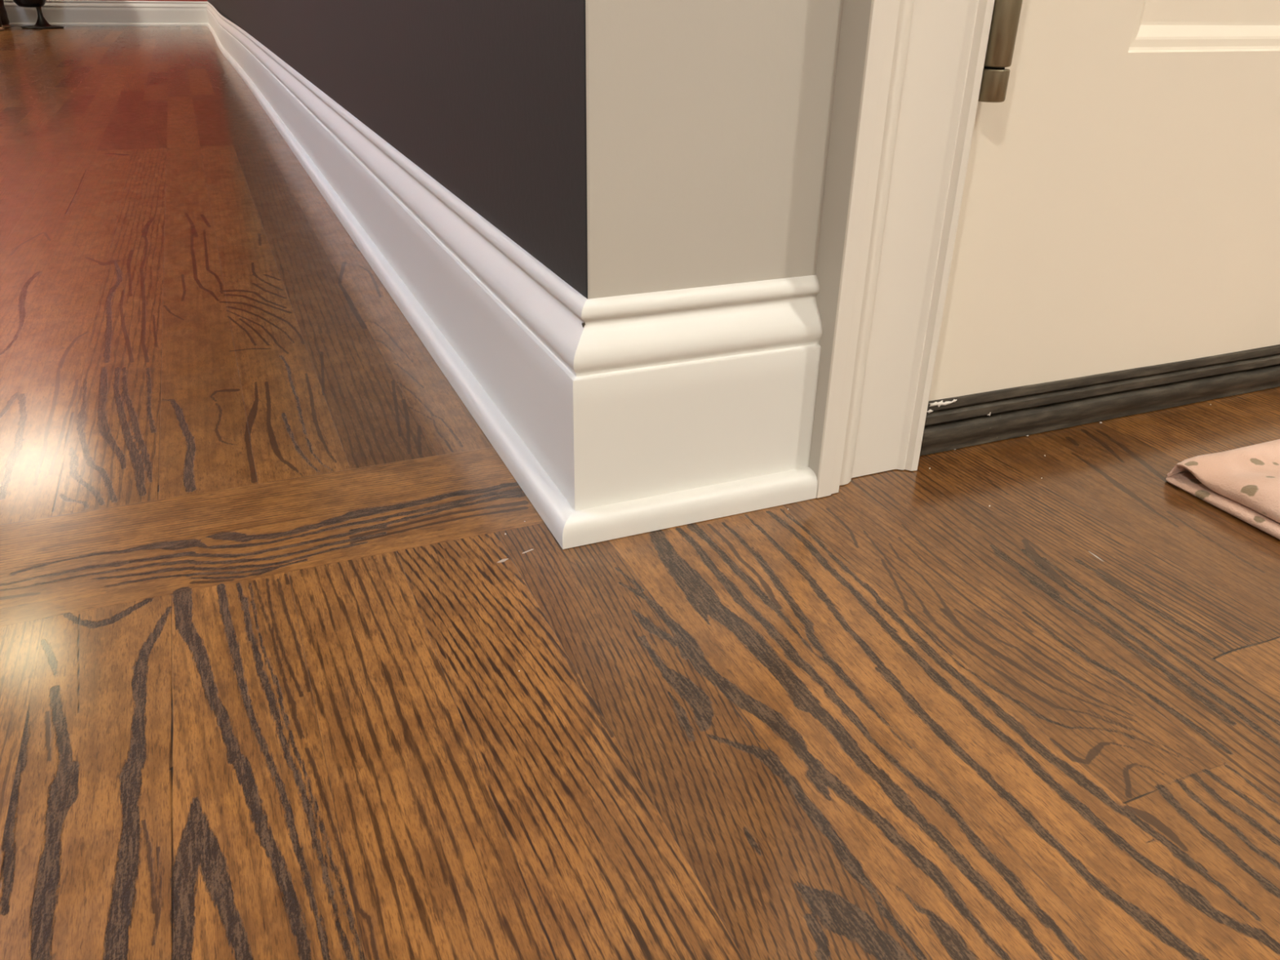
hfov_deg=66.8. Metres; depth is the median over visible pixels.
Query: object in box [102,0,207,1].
wall
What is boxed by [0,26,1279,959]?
floor
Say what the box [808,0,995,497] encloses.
trim
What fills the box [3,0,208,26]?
baseboard
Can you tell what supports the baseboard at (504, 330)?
attached to the wall at (627, 147)
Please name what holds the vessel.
on the floor
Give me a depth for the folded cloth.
0.61 m
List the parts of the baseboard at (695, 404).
shoe moulding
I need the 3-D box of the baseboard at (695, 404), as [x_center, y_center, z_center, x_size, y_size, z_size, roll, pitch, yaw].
[0.029,-0.040,0.555,0.167,0.135,0.025,-10,29,-21]
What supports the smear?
on the floor
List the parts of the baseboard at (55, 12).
shoe moulding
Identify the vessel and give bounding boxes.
[13,0,64,28]
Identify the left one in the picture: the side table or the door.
the side table
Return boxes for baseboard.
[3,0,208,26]
[206,1,586,548]
[562,275,822,549]
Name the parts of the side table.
leg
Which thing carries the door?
in the wall
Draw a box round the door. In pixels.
[919,0,1279,456]
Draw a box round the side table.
[0,0,11,30]
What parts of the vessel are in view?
plate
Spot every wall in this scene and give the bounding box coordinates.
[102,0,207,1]
[207,0,843,298]
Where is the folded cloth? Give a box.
[1165,439,1279,539]
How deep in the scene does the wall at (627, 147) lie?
0.52 m

